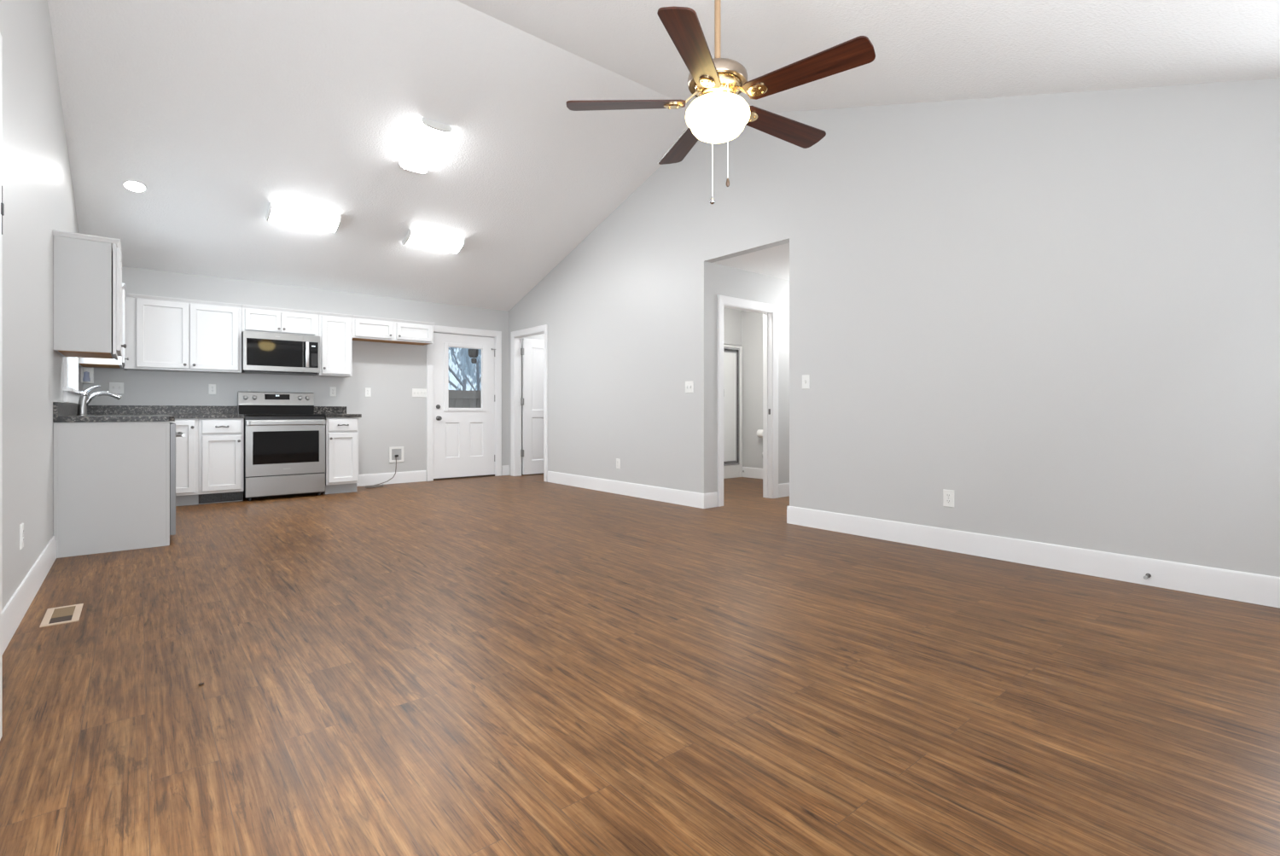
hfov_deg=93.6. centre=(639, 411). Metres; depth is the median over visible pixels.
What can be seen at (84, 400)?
faucet
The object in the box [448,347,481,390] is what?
tree
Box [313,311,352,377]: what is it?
upper cabinet
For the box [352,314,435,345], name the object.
upper cabinet
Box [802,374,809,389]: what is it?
light switch
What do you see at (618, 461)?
power outlet
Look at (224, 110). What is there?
ceiling
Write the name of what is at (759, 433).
toilet paper
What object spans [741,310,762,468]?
wall
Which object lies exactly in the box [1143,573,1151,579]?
door stop
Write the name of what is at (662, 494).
baseboard
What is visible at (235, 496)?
floor register
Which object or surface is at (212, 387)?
power outlet
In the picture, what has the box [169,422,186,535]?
dishwasher
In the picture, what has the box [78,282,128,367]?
upper cabinet
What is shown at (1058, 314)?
wall
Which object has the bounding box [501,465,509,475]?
baseboard
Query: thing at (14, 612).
baseboard
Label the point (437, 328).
trim
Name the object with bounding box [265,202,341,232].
ceiling light
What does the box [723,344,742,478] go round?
shower stall
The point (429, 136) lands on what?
ceiling light
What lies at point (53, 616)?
floor vent
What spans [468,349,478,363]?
hanging planter
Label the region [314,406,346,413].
backsplash
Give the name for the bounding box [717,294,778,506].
trim
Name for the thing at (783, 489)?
baseboard
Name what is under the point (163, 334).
upper cabinet
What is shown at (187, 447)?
base cabinet
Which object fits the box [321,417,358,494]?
base cabinet
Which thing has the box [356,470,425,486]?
baseboard
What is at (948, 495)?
power outlet
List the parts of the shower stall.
glass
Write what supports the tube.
on the floor
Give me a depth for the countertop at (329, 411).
7.32 m
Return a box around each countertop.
[52,401,244,422]
[314,406,361,417]
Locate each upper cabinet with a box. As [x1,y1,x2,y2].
[52,229,126,360]
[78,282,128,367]
[124,292,242,373]
[241,304,319,336]
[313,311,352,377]
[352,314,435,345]
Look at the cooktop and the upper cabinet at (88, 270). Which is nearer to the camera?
the upper cabinet at (88, 270)
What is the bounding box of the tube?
[365,456,396,488]
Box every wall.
[0,0,82,609]
[82,266,508,481]
[508,77,1279,576]
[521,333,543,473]
[711,262,789,492]
[723,307,741,346]
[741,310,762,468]
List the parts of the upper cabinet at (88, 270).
crown molding, frame, door, door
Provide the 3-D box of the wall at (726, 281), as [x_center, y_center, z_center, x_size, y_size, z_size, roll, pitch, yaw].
[1.728,-0.259,6.860,2.750,2.417,0.110,0,0,-40]
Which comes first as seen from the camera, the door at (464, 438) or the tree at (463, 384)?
the door at (464, 438)
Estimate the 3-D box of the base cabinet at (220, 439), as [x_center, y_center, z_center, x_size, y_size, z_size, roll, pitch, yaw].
[-4.490,0.511,6.405,0.380,0.877,0.664,0,0,-40]
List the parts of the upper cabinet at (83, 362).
door, crown molding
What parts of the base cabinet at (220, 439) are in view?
drawer, door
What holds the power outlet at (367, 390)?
attached to the wall at (391, 417)
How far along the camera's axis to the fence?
11.72 m
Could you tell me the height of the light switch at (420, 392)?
0.116 m
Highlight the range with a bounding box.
[237,391,325,500]
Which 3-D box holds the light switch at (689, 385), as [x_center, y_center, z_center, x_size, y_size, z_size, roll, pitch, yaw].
[0.489,-0.243,6.013,0.019,0.116,0.118,0,0,-40]
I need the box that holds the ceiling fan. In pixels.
[566,0,875,204]
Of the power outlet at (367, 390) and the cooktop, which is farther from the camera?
the power outlet at (367, 390)
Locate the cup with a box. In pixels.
[471,357,476,363]
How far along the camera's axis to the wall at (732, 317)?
8.59 m
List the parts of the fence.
rail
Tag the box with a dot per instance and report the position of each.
(398, 451)
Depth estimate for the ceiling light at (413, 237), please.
6.73 m
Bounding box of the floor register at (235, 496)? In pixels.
[198,491,242,503]
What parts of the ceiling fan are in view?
blade, blade, blade, pull chain, lamp shade, pull chain, blade, blade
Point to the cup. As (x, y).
(473, 360)
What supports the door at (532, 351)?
in the door frame at (538, 336)
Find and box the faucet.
[76,385,122,415]
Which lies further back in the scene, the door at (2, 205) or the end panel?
the end panel
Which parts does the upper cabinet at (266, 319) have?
door, crown molding, door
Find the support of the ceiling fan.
hanging from the ceiling at (224, 110)
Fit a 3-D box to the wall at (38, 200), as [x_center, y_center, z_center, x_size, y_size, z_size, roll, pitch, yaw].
[-2.862,-0.942,2.676,0.120,3.784,8.718,0,0,-40]
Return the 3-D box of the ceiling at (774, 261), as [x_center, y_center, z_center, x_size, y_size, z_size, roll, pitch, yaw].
[1.549,-1.517,7.152,2.850,0.100,3.012,0,0,-40]
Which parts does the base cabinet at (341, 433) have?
drawer, door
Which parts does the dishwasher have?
door, handle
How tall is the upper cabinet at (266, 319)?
0.293 m
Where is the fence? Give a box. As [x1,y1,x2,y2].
[448,389,481,407]
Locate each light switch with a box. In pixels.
[108,382,123,393]
[412,388,426,397]
[685,380,693,392]
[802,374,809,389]
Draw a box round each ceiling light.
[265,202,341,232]
[398,117,452,174]
[401,228,465,253]
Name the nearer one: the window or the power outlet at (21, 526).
the power outlet at (21, 526)
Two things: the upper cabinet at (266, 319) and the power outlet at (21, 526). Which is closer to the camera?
the power outlet at (21, 526)
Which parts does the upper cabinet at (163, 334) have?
door, crown molding, door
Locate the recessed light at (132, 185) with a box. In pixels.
[122,180,147,192]
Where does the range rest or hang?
on the floor
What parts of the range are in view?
control panel, storage drawer, oven door, rail, handle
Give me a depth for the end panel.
4.05 m
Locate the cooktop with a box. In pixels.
[240,413,325,416]
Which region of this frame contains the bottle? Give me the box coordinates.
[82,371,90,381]
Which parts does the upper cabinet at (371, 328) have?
door, crown molding, door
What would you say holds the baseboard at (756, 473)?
attached to the wall at (752, 322)
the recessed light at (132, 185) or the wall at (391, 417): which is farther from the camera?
the wall at (391, 417)
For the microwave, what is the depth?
6.71 m
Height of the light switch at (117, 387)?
0.116 m
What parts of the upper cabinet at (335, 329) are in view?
crown molding, door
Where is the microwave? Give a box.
[241,331,319,375]
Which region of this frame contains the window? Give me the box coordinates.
[63,356,81,403]
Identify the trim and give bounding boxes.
[426,325,501,481]
[510,324,547,481]
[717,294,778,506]
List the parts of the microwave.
door glass, handle, control panel, control frame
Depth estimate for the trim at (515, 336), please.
8.82 m
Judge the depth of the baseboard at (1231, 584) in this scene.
3.56 m
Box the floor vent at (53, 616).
[39,603,83,627]
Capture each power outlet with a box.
[19,523,23,550]
[208,384,216,394]
[329,386,336,396]
[364,387,371,396]
[616,458,620,469]
[942,488,954,507]
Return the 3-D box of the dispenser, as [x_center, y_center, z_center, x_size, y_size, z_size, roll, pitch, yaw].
[-5.359,-0.351,5.824,0.085,0.153,0.210,0,0,-40]
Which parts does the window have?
sill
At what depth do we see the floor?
1.99 m
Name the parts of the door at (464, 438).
knob, glass frame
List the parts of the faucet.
lever, spout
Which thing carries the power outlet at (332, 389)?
attached to the wall at (391, 417)
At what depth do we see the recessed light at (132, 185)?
5.16 m
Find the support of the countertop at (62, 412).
on the base cabinet
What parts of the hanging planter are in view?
pot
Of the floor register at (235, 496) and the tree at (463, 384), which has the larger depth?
the tree at (463, 384)
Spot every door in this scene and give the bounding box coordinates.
[0,32,4,739]
[433,332,495,480]
[520,337,543,474]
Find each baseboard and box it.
[2,535,56,653]
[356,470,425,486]
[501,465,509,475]
[547,471,717,508]
[742,466,762,478]
[778,482,789,497]
[786,506,1279,608]
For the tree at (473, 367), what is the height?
6.012 m
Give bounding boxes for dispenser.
[80,366,93,383]
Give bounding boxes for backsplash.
[52,401,237,416]
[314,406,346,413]
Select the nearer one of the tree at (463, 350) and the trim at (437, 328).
the trim at (437, 328)
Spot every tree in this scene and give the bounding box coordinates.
[448,347,478,390]
[448,347,481,389]
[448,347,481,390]
[450,347,481,375]
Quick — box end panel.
[53,421,169,558]
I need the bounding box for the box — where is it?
[389,446,403,462]
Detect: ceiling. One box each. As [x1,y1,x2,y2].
[47,0,1279,311]
[713,242,789,280]
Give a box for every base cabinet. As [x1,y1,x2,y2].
[169,418,198,506]
[197,418,243,504]
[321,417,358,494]
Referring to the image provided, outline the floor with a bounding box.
[0,472,1279,855]
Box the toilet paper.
[756,429,762,437]

